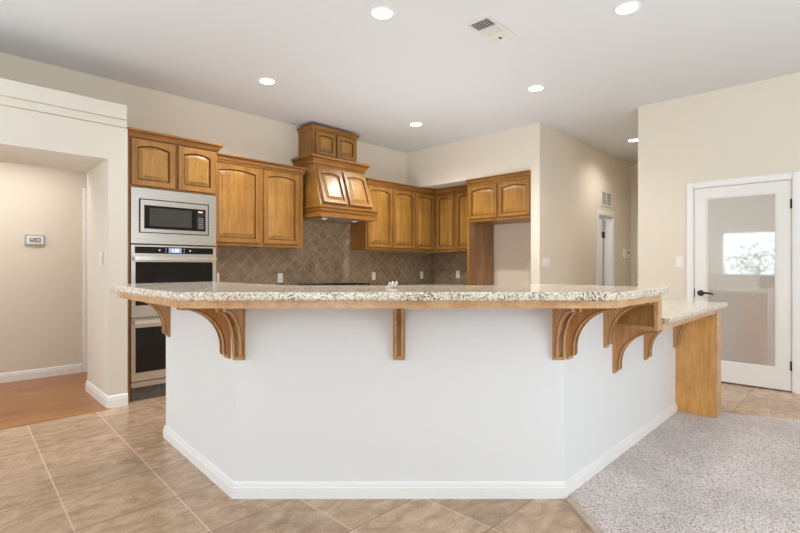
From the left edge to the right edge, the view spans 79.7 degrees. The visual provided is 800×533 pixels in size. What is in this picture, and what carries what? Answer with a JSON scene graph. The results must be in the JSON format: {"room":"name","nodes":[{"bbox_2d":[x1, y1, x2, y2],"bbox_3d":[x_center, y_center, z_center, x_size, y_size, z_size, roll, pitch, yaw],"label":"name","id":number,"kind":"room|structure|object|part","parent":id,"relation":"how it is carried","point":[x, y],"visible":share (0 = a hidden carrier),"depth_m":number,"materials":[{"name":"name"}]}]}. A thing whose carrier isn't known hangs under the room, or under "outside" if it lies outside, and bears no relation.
{"room":"kitchen","nodes":[
{"label":"kitchen","id":0,"kind":"room"},
{"bbox_2d":[0,162,86,372],"bbox_3d":[-3.549,-0.030,4.830,1.100,2.440,4.240,0,0,44],"label":"wall","id":1,"kind":"structure","parent":0,"point":[41,287],"depth_m":5.13,"materials":[{"name":"beige paint"}]},
{"bbox_2d":[24,234,44,245],"bbox_3d":[-3.877,-0.286,5.088,0.032,0.116,0.176,0,0,44],"label":"thermostat","id":2,"kind":"object","parent":1,"relation":"attached to","point":[29,239],"visible":1,"depth_m":5.08,"materials":[{"name":"grey plastic"}]},
{"bbox_3d":[-3.870,-0.286,5.082,0.007,0.080,0.136,0,0,44],"label":"plate","id":3,"kind":"part","parent":2,"relation":"part of","materials":[{"name":"white plastic"}]},
{"bbox_2d":[0,363,81,382],"bbox_3d":[-4.415,1.138,4.544,0.015,0.104,2.385,0,0,44],"label":"baseboard","id":4,"kind":"structure","parent":1,"relation":"attached to","point":[74,368],"depth_m":5.12,"materials":[{"name":"white wood"}]},
{"bbox_2d":[83,188,86,371],"bbox_3d":[-3.274,0.149,5.716,0.023,2.082,0.869,0,0,44],"label":"trim","id":5,"kind":"structure","parent":1,"relation":"attached to","point":[84,189],"depth_m":5.41,"materials":[{"name":"white"}]},
{"bbox_2d":[0,78,127,395],"bbox_3d":[-3.658,-0.096,3.331,0.830,2.572,2.975,0,0,44],"label":"wall","id":6,"kind":"structure","parent":0,"point":[40,126],"depth_m":4.05,"materials":[{"name":"beige paint"}]},
{"bbox_2d":[100,252,102,265],"bbox_3d":[-2.604,-0.070,4.173,0.072,0.116,0.010,0,0,44],"label":"light switch","id":7,"kind":"object","parent":6,"relation":"attached to","point":[101,253],"visible":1,"depth_m":4.16,"materials":[{"name":"white plastic"}]},
{"bbox_2d":[85,380,127,407],"bbox_3d":[-2.689,1.138,4.350,0.806,0.104,0.162,0,0,44],"label":"baseboard","id":8,"kind":"structure","parent":6,"relation":"attached to","point":[118,400],"depth_m":4.11,"materials":[{"name":"white wood"}]},
{"bbox_2d":[0,52,432,284],"bbox_3d":[-2.436,-0.320,5.123,0.092,3.020,8.770,0,0,44],"label":"wall","id":9,"kind":"structure","parent":0,"point":[241,134],"depth_m":5.83,"materials":[{"name":"beige paint"}]},
{"bbox_2d":[217,153,307,248],"bbox_3d":[-1.708,-0.720,5.556,0.374,0.980,1.281,0,0,44],"label":"upper cabinet","id":10,"kind":"object","parent":9,"relation":"attached to","point":[260,202],"visible":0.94,"depth_m":5.43,"materials":[{"name":"brown wood"}]},
{"bbox_3d":[-1.784,-0.691,5.254,0.018,0.735,0.423,0,0,44],"label":"raised panel","id":11,"kind":"part","parent":10,"relation":"part of","materials":[{"name":"brown wood"}]},
{"bbox_3d":[-1.786,-0.690,5.255,0.020,0.850,0.540,0,0,44],"label":"door","id":12,"kind":"part","parent":10,"relation":"part of","materials":[{"name":"brown wood"}]},
{"bbox_3d":[-1.708,-1.172,5.556,0.374,0.076,1.281,0,0,44],"label":"crown molding","id":13,"kind":"part","parent":10,"relation":"part of","materials":[{"name":"brown wood"}]},
{"bbox_3d":[-1.398,-0.690,5.655,0.020,0.850,0.478,0,0,44],"label":"door","id":14,"kind":"part","parent":10,"relation":"part of","materials":[{"name":"brown wood"}]},
{"bbox_3d":[-1.397,-0.691,5.654,0.018,0.735,0.361,0,0,44],"label":"raised panel","id":15,"kind":"part","parent":10,"relation":"part of","materials":[{"name":"brown wood"}]},
{"bbox_2d":[278,273,282,282],"bbox_3d":[-1.503,0.138,6.014,0.009,0.116,0.072,0,0,44],"label":"wall outlet","id":16,"kind":"object","parent":9,"relation":"attached to","point":[280,275],"visible":1,"depth_m":6.01,"materials":[{"name":"white plastic"}]},
{"bbox_2d":[291,123,378,223],"bbox_3d":[-0.841,-1.198,6.265,0.634,1.191,0.958,0,0,44],"label":"range hood","id":17,"kind":"object","parent":9,"relation":"attached to","point":[335,188],"visible":0.99,"depth_m":6.09,"materials":[{"name":"brown wood"}]},
{"bbox_3d":[-0.953,-1.575,6.137,0.020,0.300,0.320,0,0,44],"label":"door","id":18,"kind":"part","parent":17,"relation":"part of","materials":[{"name":"brown wood"}]},
{"bbox_3d":[-0.951,-1.575,6.135,0.018,0.191,0.211,0,0,44],"label":"raised panel","id":19,"kind":"part","parent":17,"relation":"part of","materials":[{"name":"brown wood"}]},
{"bbox_3d":[-0.946,-1.767,6.367,0.341,0.054,0.778,0,0,44],"label":"molding","id":20,"kind":"part","parent":17,"relation":"part of","materials":[{"name":"brown wood"}]},
{"bbox_3d":[-0.901,-1.327,6.323,0.467,0.135,0.954,0,0,44],"label":"crown molding","id":21,"kind":"part","parent":17,"relation":"part of","materials":[{"name":"brown wood"}]},
{"bbox_3d":[-0.841,-1.003,5.980,0.380,0.470,0.020,0,-19,-46],"label":"door","id":22,"kind":"part","parent":17,"relation":"part of","materials":[{"name":"brown wood"}]},
{"bbox_3d":[-0.840,-1.004,5.979,0.267,0.358,0.018,0,-19,-46],"label":"raised panel","id":23,"kind":"part","parent":17,"relation":"part of","materials":[{"name":"brown wood"}]},
{"bbox_3d":[-0.853,-0.615,6.277,0.480,0.018,0.790,0,0,44],"label":"filter plate","id":24,"kind":"part","parent":17,"relation":"part of","materials":[{"name":"metal"}]},
{"bbox_3d":[-0.841,-0.682,6.265,0.634,0.145,0.958,0,0,44],"label":"molding","id":25,"kind":"part","parent":17,"relation":"part of","materials":[{"name":"brown wood"}]},
{"bbox_3d":[-0.716,-1.575,6.381,0.020,0.300,0.320,0,0,44],"label":"door","id":26,"kind":"part","parent":17,"relation":"part of","materials":[{"name":"brown wood"}]},
{"bbox_3d":[-0.715,-1.575,6.380,0.018,0.191,0.211,0,0,44],"label":"raised panel","id":27,"kind":"part","parent":17,"relation":"part of","materials":[{"name":"brown wood"}]},
{"bbox_3d":[-0.556,-1.003,6.275,0.380,0.470,0.020,0,-19,-46],"label":"door","id":28,"kind":"part","parent":17,"relation":"part of","materials":[{"name":"brown wood"}]},
{"bbox_3d":[-0.555,-1.004,6.273,0.267,0.358,0.018,0,-19,-46],"label":"raised panel","id":29,"kind":"part","parent":17,"relation":"part of","materials":[{"name":"brown wood"}]},
{"bbox_2d":[372,272,375,279],"bbox_3d":[-0.392,0.135,7.161,0.009,0.116,0.072,0,0,44],"label":"wall outlet","id":30,"kind":"object","parent":9,"relation":"attached to","point":[373,273],"visible":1,"depth_m":7.16,"materials":[{"name":"white plastic"}]},
{"bbox_2d":[351,178,434,251],"bbox_3d":[-0.057,-0.735,7.260,0.374,0.990,1.482,0,0,44],"label":"upper cabinet","id":31,"kind":"object","parent":9,"relation":"attached to","point":[405,222],"visible":0.98,"depth_m":7.05,"materials":[{"name":"brown wood"}]},
{"bbox_3d":[-0.284,-0.708,6.805,0.020,0.865,0.472,0,0,44],"label":"door","id":32,"kind":"part","parent":31,"relation":"part of","materials":[{"name":"brown wood"}]},
{"bbox_3d":[-0.283,-0.709,6.804,0.018,0.750,0.355,0,0,44],"label":"raised panel","id":33,"kind":"part","parent":31,"relation":"part of","materials":[{"name":"brown wood"}]},
{"bbox_3d":[-0.058,-1.192,7.259,0.374,0.076,1.480,0,0,44],"label":"crown molding","id":34,"kind":"part","parent":31,"relation":"part of","materials":[{"name":"brown wood"}]},
{"bbox_3d":[0.060,-0.708,7.161,0.020,0.865,0.467,0,0,44],"label":"door","id":35,"kind":"part","parent":31,"relation":"part of","materials":[{"name":"brown wood"}]},
{"bbox_3d":[0.062,-0.709,7.160,0.018,0.750,0.350,0,0,44],"label":"raised panel","id":36,"kind":"part","parent":31,"relation":"part of","materials":[{"name":"brown wood"}]},
{"bbox_3d":[0.392,-0.708,7.503,0.020,0.865,0.449,0,0,44],"label":"door","id":37,"kind":"part","parent":31,"relation":"part of","materials":[{"name":"brown wood"}]},
{"bbox_3d":[0.393,-0.709,7.502,0.018,0.750,0.332,0,0,44],"label":"raised panel","id":38,"kind":"part","parent":31,"relation":"part of","materials":[{"name":"brown wood"}]},
{"bbox_2d":[0,0,799,162],"bbox_3d":[1.504,-1.890,3.277,8.400,0.120,11.600,0,0,44],"label":"ceiling","id":39,"kind":"structure","parent":0,"point":[333,64],"depth_m":4.14,"materials":[{"name":"white paint"}]},
{"bbox_2d":[258,77,275,84],"bbox_3d":[-1.308,-1.826,4.713,0.176,0.008,0.176,0,0,44],"label":"recessed light","id":40,"kind":"object","parent":39,"relation":"in","point":[267,81],"visible":1,"depth_m":4.71,"materials":[{"name":"white plastic"}]},
{"bbox_2d":[370,6,393,19],"bbox_3d":[-0.129,-1.826,3.451,0.176,0.008,0.176,0,0,44],"label":"recessed light","id":41,"kind":"object","parent":39,"relation":"in","point":[381,12],"visible":1,"depth_m":3.44,"materials":[{"name":"white plastic"}]},
{"bbox_2d":[409,122,422,125],"bbox_3d":[0.204,-1.826,6.130,0.176,0.008,0.176,0,0,44],"label":"recessed light","id":42,"kind":"object","parent":39,"relation":"in","point":[411,123],"visible":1,"depth_m":6.13,"materials":[{"name":"white plastic"}]},
{"bbox_2d":[466,15,516,43],"bbox_3d":[0.707,-1.825,3.696,0.200,0.010,0.420,0,0,43],"label":"ceiling vent","id":43,"kind":"object","parent":39,"relation":"in","point":[487,27],"visible":1,"depth_m":3.68,"materials":[{"name":"white metal"}]},
{"bbox_3d":[0.794,-1.827,3.791,0.158,0.005,0.115,0,0,43],"label":"damper plate","id":44,"kind":"part","parent":43,"relation":"part of","materials":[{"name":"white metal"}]},
{"bbox_2d":[527,85,544,91],"bbox_3d":[1.390,-1.826,4.897,0.176,0.008,0.176,0,0,44],"label":"recessed light","id":45,"kind":"object","parent":39,"relation":"in","point":[534,88],"visible":1,"depth_m":4.90,"materials":[{"name":"white plastic"}]},
{"bbox_2d":[613,1,640,14],"bbox_3d":[1.604,-1.826,3.385,0.176,0.008,0.176,0,0,44],"label":"recessed light","id":46,"kind":"object","parent":39,"relation":"in","point":[625,8],"visible":1,"depth_m":3.38,"materials":[{"name":"white plastic"}]},
{"bbox_2d":[627,138,637,141],"bbox_3d":[3.372,-1.826,6.902,0.176,0.008,0.176,0,0,44],"label":"recessed light","id":47,"kind":"object","parent":39,"relation":"in","point":[634,139],"visible":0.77,"depth_m":6.91,"materials":[{"name":"white plastic"}]},
{"bbox_2d":[0,372,799,532],"bbox_3d":[1.109,1.238,3.660,9.500,0.104,11.600,0,0,44],"label":"floor","id":48,"kind":"structure","parent":0,"point":[113,470],"depth_m":2.53,"materials":[{"name":"tile"}]},
{"bbox_2d":[127,127,223,402],"bbox_3d":[-2.307,-0.013,4.704,0.696,2.405,0.868,0,0,44],"label":"tall cabinet","id":49,"kind":"object","parent":48,"relation":"on","point":[158,161],"visible":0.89,"depth_m":4.41,"materials":[{"name":"brown wood"}]},
{"bbox_3d":[-2.229,-0.931,4.337,0.020,0.418,0.380,0,0,44],"label":"door","id":50,"kind":"part","parent":49,"relation":"part of","materials":[{"name":"brown wood"}]},
{"bbox_3d":[-2.228,-0.931,4.336,0.018,0.301,0.263,0,0,44],"label":"raised panel","id":51,"kind":"part","parent":49,"relation":"part of","materials":[{"name":"brown wood"}]},
{"bbox_2d":[130,187,215,245],"bbox_3d":[-2.273,-0.456,4.646,0.530,0.492,0.764,0,0,44],"label":"microwave","id":52,"kind":"object","parent":49,"relation":"in","point":[164,217],"visible":0.99,"depth_m":4.43,"materials":[{"name":"silver metal"}]},
{"bbox_3d":[-2.092,-0.457,4.465,0.018,0.287,0.606,0,0,44],"label":"door frame","id":53,"kind":"part","parent":52,"relation":"part of","materials":[{"name":"silver metal"}]},
{"bbox_3d":[-2.091,-0.449,4.469,0.014,0.211,0.554,0,0,44],"label":"glass","id":54,"kind":"part","parent":52,"relation":"part of","materials":[{"name":"black glass"}]},
{"bbox_3d":[-1.927,-0.450,4.628,0.002,0.189,0.073,0,0,44],"label":"control panel","id":55,"kind":"part","parent":52,"relation":"part of","materials":[{"name":"black ceramic"}]},
{"bbox_2d":[130,245,216,387],"bbox_3d":[-2.273,0.435,4.647,0.628,1.262,0.764,0,0,44],"label":"double oven","id":56,"kind":"object","parent":49,"relation":"in","point":[148,263],"visible":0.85,"depth_m":4.32,"materials":[{"name":"silver metal"}]},
{"bbox_3d":[-2.068,0.485,4.448,0.056,0.032,0.740,0,0,44],"label":"handle","id":57,"kind":"part","parent":56,"relation":"part of","materials":[{"name":"silver metal"}]},
{"bbox_3d":[-2.095,0.734,4.474,0.024,0.557,0.764,0,0,44],"label":"oven door","id":58,"kind":"part","parent":56,"relation":"part of","materials":[{"name":"metal"}]},
{"bbox_3d":[-2.096,0.737,4.475,0.021,0.398,0.696,0,0,44],"label":"door glass","id":59,"kind":"part","parent":56,"relation":"part of","materials":[{"name":"black glass"}]},
{"bbox_3d":[-2.095,0.171,4.474,0.024,0.555,0.764,0,0,44],"label":"oven door","id":60,"kind":"part","parent":56,"relation":"part of","materials":[{"name":"metal"}]},
{"bbox_3d":[-2.107,-0.152,4.486,0.052,0.088,0.764,0,0,44],"label":"control frame","id":61,"kind":"part","parent":56,"relation":"part of","materials":[{"name":"metal"}]},
{"bbox_3d":[-2.096,0.148,4.475,0.021,0.388,0.696,0,0,44],"label":"door glass","id":62,"kind":"part","parent":56,"relation":"part of","materials":[{"name":"black glass"}]},
{"bbox_3d":[-2.087,-0.152,4.467,0.004,0.060,0.704,0,0,44],"label":"control glass","id":63,"kind":"part","parent":56,"relation":"part of","materials":[{"name":"black glass"}]},
{"bbox_3d":[-2.068,-0.077,4.448,0.056,0.032,0.740,0,0,44],"label":"handle","id":64,"kind":"part","parent":56,"relation":"part of","materials":[{"name":"silver metal"}]},
{"bbox_3d":[-2.307,-1.173,4.704,0.696,0.084,0.868,0,0,44],"label":"crown molding","id":65,"kind":"part","parent":49,"relation":"part of","materials":[{"name":"brown wood"}]},
{"bbox_3d":[-1.956,-0.931,4.619,0.020,0.418,0.362,0,0,44],"label":"door","id":66,"kind":"part","parent":49,"relation":"part of","materials":[{"name":"brown wood"}]},
{"bbox_3d":[-1.955,-0.931,4.618,0.018,0.301,0.245,0,0,44],"label":"raised panel","id":67,"kind":"part","parent":49,"relation":"part of","materials":[{"name":"brown wood"}]},
{"bbox_2d":[467,222,493,284],"bbox_3d":[1.197,0.275,7.082,0.037,1.831,0.644,0,0,44],"label":"panel","id":68,"kind":"object","parent":48,"relation":"on","point":[480,237],"visible":0.41,"depth_m":7.05,"materials":[{"name":"brown wood"}]},
{"bbox_2d":[566,496,603,532],"bbox_3d":[1.088,1.183,-0.261,0.056,0.014,5.475,0,0,-5],"label":"trim","id":69,"kind":"structure","parent":48,"relation":"on","point":[585,517],"depth_m":2.27,"materials":[{"name":"brown wood"}]},
{"bbox_2d":[570,411,799,532],"bbox_3d":[2.391,1.184,1.103,4.100,0.012,7.282,0,0,44],"label":"floor","id":70,"kind":"structure","parent":48,"relation":"on","point":[728,472],"depth_m":2.64,"materials":[{"name":"grey carpet"}]},
{"bbox_2d":[676,309,720,417],"bbox_3d":[2.418,0.753,3.885,0.286,0.848,0.165,0,0,44],"label":"end panel","id":71,"kind":"object","parent":70,"relation":"on","point":[698,354],"visible":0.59,"depth_m":3.81,"materials":[{"name":"orange wood"}]},
{"bbox_2d":[166,307,674,480],"bbox_3d":[0.399,0.672,3.179,3.934,1.035,1.559,0,0,-11],"label":"wall","id":72,"kind":"structure","parent":0,"point":[316,394],"depth_m":2.47,"materials":[{"name":"white paint"}]},
{"bbox_2d":[144,302,170,336],"bbox_3d":[-1.680,0.324,3.203,0.062,0.310,0.262,0,0,44],"label":"corbel","id":73,"kind":"object","parent":72,"relation":"attached to","point":[164,312],"visible":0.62,"depth_m":3.26,"materials":[{"name":"brown wood"}]},
{"bbox_3d":[-1.594,0.324,3.292,0.062,0.310,0.014,0,0,44],"label":"plate","id":74,"kind":"part","parent":73,"relation":"part of","materials":[{"name":"brown wood"}]},
{"bbox_2d":[176,308,230,358],"bbox_3d":[-0.996,0.324,2.433,0.062,0.310,0.262,0,0,44],"label":"corbel","id":75,"kind":"object","parent":72,"relation":"attached to","point":[218,320],"visible":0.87,"depth_m":2.48,"materials":[{"name":"brown wood"}]},
{"bbox_3d":[-0.909,0.324,2.522,0.062,0.310,0.014,0,0,44],"label":"plate","id":76,"kind":"part","parent":75,"relation":"part of","materials":[{"name":"brown wood"}]},
{"bbox_2d":[215,308,244,359],"bbox_3d":[-0.829,0.324,2.341,0.062,0.310,0.262,0,0,0],"label":"corbel","id":77,"kind":"object","parent":72,"relation":"attached to","point":[235,317],"visible":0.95,"depth_m":2.42,"materials":[{"name":"brown wood"}]},
{"bbox_3d":[-0.829,0.324,2.465,0.062,0.310,0.014,0,0,0],"label":"plate","id":78,"kind":"part","parent":77,"relation":"part of","materials":[{"name":"brown wood"}]},
{"bbox_2d":[111,282,667,307],"bbox_3d":[-0.215,0.151,2.731,3.379,0.076,1.462,0,0,12],"label":"countertop","id":79,"kind":"structure","parent":72,"relation":"on","point":[175,294],"depth_m":2.18,"materials":[{"name":"beige stone"}]},
{"bbox_2d":[385,281,397,287],"bbox_3d":[-0.046,0.094,2.584,0.068,0.038,0.023,0,0,-5],"label":"ornament","id":80,"kind":"object","parent":79,"relation":"on","point":[391,284],"visible":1,"depth_m":2.58,"materials":[{"name":"white ceramic"}]},
{"bbox_2d":[393,308,404,359],"bbox_3d":[-0.005,0.324,2.341,0.062,0.310,0.262,0,0,0],"label":"corbel","id":81,"kind":"object","parent":72,"relation":"attached to","point":[398,313],"visible":0.93,"depth_m":2.43,"materials":[{"name":"brown wood"}]},
{"bbox_2d":[163,402,676,498],"bbox_3d":[0.364,1.148,3.066,3.964,0.084,1.313,0,0,-6],"label":"baseboard","id":82,"kind":"structure","parent":72,"relation":"attached to","point":[233,489],"depth_m":2.46,"materials":[{"name":"white wood"}]},
{"bbox_2d":[552,308,581,359],"bbox_3d":[0.817,0.324,2.341,0.062,0.310,0.262,0,0,0],"label":"corbel","id":83,"kind":"object","parent":72,"relation":"attached to","point":[561,317],"visible":0.93,"depth_m":2.42,"materials":[{"name":"brown wood"}]},
{"bbox_3d":[0.817,0.324,2.465,0.062,0.310,0.014,0,0,0],"label":"plate","id":84,"kind":"part","parent":83,"relation":"part of","materials":[{"name":"brown wood"}]},
{"bbox_2d":[566,307,621,358],"bbox_3d":[0.975,0.324,2.414,0.262,0.310,0.062,0,0,44],"label":"corbel","id":85,"kind":"object","parent":72,"relation":"attached to","point":[579,320],"visible":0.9,"depth_m":2.46,"materials":[{"name":"brown wood"}]},
{"bbox_3d":[0.886,0.324,2.500,0.014,0.310,0.062,0,0,44],"label":"plate","id":86,"kind":"part","parent":85,"relation":"part of","materials":[{"name":"brown wood"}]},
{"bbox_2d":[603,302,653,347],"bbox_3d":[1.320,0.324,2.770,0.262,0.310,0.062,0,0,44],"label":"corbel","id":87,"kind":"object","parent":72,"relation":"attached to","point":[610,318],"visible":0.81,"depth_m":2.82,"materials":[{"name":"brown wood"}]},
{"bbox_3d":[1.231,0.324,2.856,0.014,0.310,0.062,0,0,44],"label":"plate","id":88,"kind":"part","parent":87,"relation":"part of","materials":[{"name":"brown wood"}]},
{"bbox_2d":[612,324,660,373],"bbox_3d":[1.419,0.498,2.872,0.262,0.310,0.062,0,0,44],"label":"corbel","id":89,"kind":"object","parent":72,"relation":"attached to","point":[624,334],"visible":0.93,"depth_m":2.91,"materials":[{"name":"brown wood"}]},
{"bbox_3d":[1.330,0.498,2.958,0.014,0.310,0.062,0,0,44],"label":"plate","id":90,"kind":"part","parent":89,"relation":"part of","materials":[{"name":"brown wood"}]},
{"bbox_2d":[617,301,661,330],"bbox_3d":[1.373,0.274,2.810,0.278,0.172,0.072,0,0,44],"label":"panel","id":91,"kind":"object","parent":72,"relation":"attached to","point":[645,317],"visible":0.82,"depth_m":2.76,"materials":[{"name":"brown wood"}]},
{"bbox_3d":[1.415,0.350,2.779,0.126,0.020,0.055,0,0,44],"label":"ledge molding","id":92,"kind":"part","parent":91,"relation":"part of","materials":[{"name":"brown wood"}]},
{"bbox_3d":[1.464,0.275,2.720,0.022,0.170,0.072,0,0,44],"label":"post","id":93,"kind":"part","parent":91,"relation":"part of","materials":[{"name":"brown wood"}]},
{"bbox_2d":[644,323,686,359],"bbox_3d":[1.823,0.498,3.288,0.262,0.310,0.062,0,0,44],"label":"corbel","id":94,"kind":"object","parent":72,"relation":"attached to","point":[649,339],"visible":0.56,"depth_m":3.34,"materials":[{"name":"brown wood"}]},
{"bbox_3d":[1.733,0.498,3.375,0.014,0.310,0.062,0,0,44],"label":"plate","id":95,"kind":"part","parent":94,"relation":"part of","materials":[{"name":"brown wood"}]},
{"bbox_2d":[673,315,711,347],"bbox_3d":[2.325,0.498,3.807,0.262,0.310,0.062,0,0,44],"label":"corbel","id":96,"kind":"object","parent":72,"relation":"attached to","point":[677,330],"visible":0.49,"depth_m":3.86,"materials":[{"name":"brown wood"}]},
{"bbox_3d":[2.236,0.498,3.893,0.014,0.310,0.062,0,0,44],"label":"plate","id":97,"kind":"part","parent":96,"relation":"part of","materials":[{"name":"brown wood"}]},
{"bbox_2d":[661,300,727,329],"bbox_3d":[1.801,0.326,3.598,0.820,0.072,1.665,0,0,44],"label":"countertop","id":98,"kind":"structure","parent":72,"relation":"attached to","point":[674,312],"depth_m":3.33,"materials":[{"name":"beige stone"}]},
{"bbox_2d":[406,123,566,284],"bbox_3d":[1.206,-0.320,7.164,2.323,3.020,0.770,0,0,44],"label":"wall","id":99,"kind":"structure","parent":0,"point":[541,149],"depth_m":6.55,"materials":[{"name":"beige paint"}]},
{"bbox_2d":[433,252,466,283],"bbox_3d":[0.969,0.019,7.754,1.138,0.519,0.011,0,0,44],"label":"wall","id":100,"kind":"structure","parent":99,"relation":"attached to","point":[445,265],"depth_m":7.89,"materials":[{"name":"tile"}]},
{"bbox_2d":[434,185,467,251],"bbox_3d":[0.975,-0.735,7.495,0.860,0.990,0.374,0,0,44],"label":"upper cabinet","id":101,"kind":"object","parent":99,"relation":"attached to","point":[451,204],"visible":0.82,"depth_m":7.44,"materials":[{"name":"brown wood"}]},
{"bbox_3d":[0.710,-0.708,7.539,0.350,0.865,0.020,0,0,44],"label":"door","id":102,"kind":"part","parent":101,"relation":"part of","materials":[{"name":"brown wood"}]},
{"bbox_3d":[0.709,-0.709,7.537,0.233,0.750,0.018,0,0,44],"label":"raised panel","id":103,"kind":"part","parent":101,"relation":"part of","materials":[{"name":"brown wood"}]},
{"bbox_3d":[0.975,-1.192,7.495,0.860,0.076,0.374,0,0,44],"label":"crown molding","id":104,"kind":"part","parent":101,"relation":"part of","materials":[{"name":"brown wood"}]},
{"bbox_3d":[0.998,-0.708,7.260,0.360,0.865,0.020,0,0,44],"label":"door","id":105,"kind":"part","parent":101,"relation":"part of","materials":[{"name":"brown wood"}]},
{"bbox_3d":[0.996,-0.709,7.259,0.243,0.750,0.018,0,0,44],"label":"raised panel","id":106,"kind":"part","parent":101,"relation":"part of","materials":[{"name":"brown wood"}]},
{"bbox_2d":[466,170,530,224],"bbox_3d":[1.533,-0.942,6.729,0.998,0.600,0.685,0,0,44],"label":"upper cabinet","id":107,"kind":"object","parent":99,"relation":"attached to","point":[502,198],"visible":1,"depth_m":6.49,"materials":[{"name":"brown wood"}]},
{"bbox_3d":[1.147,-0.908,6.670,0.348,0.355,0.018,0,0,44],"label":"raised panel","id":108,"kind":"part","parent":107,"relation":"part of","materials":[{"name":"brown wood"}]},
{"bbox_3d":[1.148,-0.907,6.672,0.465,0.470,0.020,0,0,44],"label":"door","id":109,"kind":"part","parent":107,"relation":"part of","materials":[{"name":"brown wood"}]},
{"bbox_3d":[1.533,-1.208,6.729,0.998,0.069,0.685,0,0,44],"label":"crown molding","id":110,"kind":"part","parent":107,"relation":"part of","materials":[{"name":"brown wood"}]},
{"bbox_3d":[1.504,-0.907,6.327,0.465,0.470,0.020,0,0,44],"label":"door","id":111,"kind":"part","parent":107,"relation":"part of","materials":[{"name":"brown wood"}]},
{"bbox_3d":[1.502,-0.908,6.326,0.348,0.355,0.018,0,0,44],"label":"raised panel","id":112,"kind":"part","parent":107,"relation":"part of","materials":[{"name":"brown wood"}]},
{"bbox_2d":[527,261,530,268],"bbox_3d":[1.860,-0.030,6.893,0.072,0.116,0.009,0,0,44],"label":"wall outlet","id":113,"kind":"object","parent":99,"relation":"attached to","point":[528,262],"visible":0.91,"depth_m":6.89,"materials":[{"name":"white plastic"}]},
{"bbox_2d":[542,258,549,266],"bbox_3d":[1.881,-0.059,6.184,0.010,0.105,0.189,0,0,44],"label":"light switch","id":114,"kind":"object","parent":99,"relation":"attached to","point":[545,261],"visible":1,"depth_m":6.18,"materials":[{"name":"white plastic"}]},
{"bbox_2d":[567,135,630,285],"bbox_3d":[2.597,-0.320,8.184,1.743,3.020,2.630,0,0,44],"label":"wall","id":115,"kind":"structure","parent":0,"point":[591,170],"depth_m":7.24,"materials":[{"name":"beige paint"}]},
{"bbox_2d":[599,219,604,285],"bbox_3d":[3.150,0.190,8.089,0.588,1.980,0.053,0,0,44],"label":"door","id":116,"kind":"structure","parent":115,"relation":"in","point":[601,233],"depth_m":7.91,"materials":[{"name":"white paint"}]},
{"bbox_2d":[596,210,614,285],"bbox_3d":[3.224,0.155,7.657,0.156,2.070,0.713,0,0,44],"label":"trim","id":117,"kind":"structure","parent":115,"relation":"attached to","point":[609,222],"depth_m":7.84,"materials":[{"name":"white wood"}]},
{"bbox_2d":[601,190,611,207],"bbox_3d":[3.294,-1.082,7.641,0.014,0.250,0.420,0,0,44],"label":"air vent","id":118,"kind":"object","parent":115,"relation":"in","point":[606,197],"visible":1,"depth_m":7.63,"materials":[{"name":"white metal"}]},
{"bbox_2d":[623,249,629,257],"bbox_3d":[3.896,-0.230,8.241,0.042,0.150,0.270,0,0,44],"label":"wall control","id":119,"kind":"object","parent":115,"relation":"attached to","point":[626,252],"visible":1,"depth_m":8.19,"materials":[{"name":"white plastic"}]},
{"bbox_2d":[631,162,637,285],"bbox_3d":[4.598,-0.320,8.021,1.357,3.020,0.120,0,0,44],"label":"wall","id":120,"kind":"structure","parent":0,"point":[634,166],"depth_m":8.42,"materials":[{"name":"beige paint"}]},
{"bbox_2d":[636,216,637,285],"bbox_3d":[4.425,0.149,8.089,0.824,2.082,0.023,0,0,44],"label":"trim","id":121,"kind":"structure","parent":120,"relation":"attached to","point":[636,216],"depth_m":8.36,"materials":[{"name":"white"}]},
{"bbox_2d":[638,72,799,366],"bbox_3d":[5.537,-0.320,4.897,4.860,3.020,3.060,0,0,44],"label":"wall","id":122,"kind":"structure","parent":0,"point":[749,129],"depth_m":5.11,"materials":[{"name":"beige paint"}]},
{"bbox_2d":[676,257,682,266],"bbox_3d":[3.029,-0.055,5.189,0.072,0.116,0.010,0,0,44],"label":"light switch","id":123,"kind":"object","parent":122,"relation":"attached to","point":[679,260],"visible":1,"depth_m":5.19,"materials":[{"name":"white plastic"}]},
{"bbox_2d":[694,180,791,390],"bbox_3d":[3.420,0.175,4.813,0.816,2.006,0.097,0,0,44],"label":"door","id":124,"kind":"structure","parent":122,"relation":"in","point":[743,233],"depth_m":4.79,"materials":[{"name":"white paint"}]},
{"bbox_3d":[3.191,0.275,5.007,0.154,0.062,0.057,0,0,44],"label":"lever handle","id":125,"kind":"part","parent":124,"relation":"part of","materials":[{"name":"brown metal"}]},
{"bbox_3d":[3.434,0.129,4.836,0.580,1.693,0.008,0,0,44],"label":"glass pane","id":126,"kind":"part","parent":124,"relation":"part of","materials":[{"name":"grey"}]},
{"bbox_2d":[687,171,799,393],"bbox_3d":[3.413,0.147,4.809,0.940,2.085,0.023,0,0,44],"label":"trim","id":127,"kind":"structure","parent":122,"relation":"attached to","point":[795,176],"depth_m":4.52,"materials":[{"name":"white"}]},
{"bbox_3d":[-0.858,0.756,6.254,0.620,0.868,3.450,0,0,44],"label":"base cabinet","id":128,"kind":"object","parent":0,"visible":0},
{"bbox_2d":[406,283,465,284],"bbox_3d":[-0.452,0.300,6.295,1.149,0.040,4.084,0,0,44],"label":"countertop","id":129,"kind":"structure","parent":128,"relation":"on","point":[432,283],"depth_m":7.66,"materials":[{"name":"beige stone"}]},
{"bbox_2d":[298,283,369,284],"bbox_3d":[-0.849,0.249,6.252,0.520,0.060,0.900,0,0,44],"label":"cooktop","id":130,"kind":"object","parent":129,"relation":"in","point":[322,283],"visible":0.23,"depth_m":6.26,"materials":[{"name":"black glass"}]}
]}

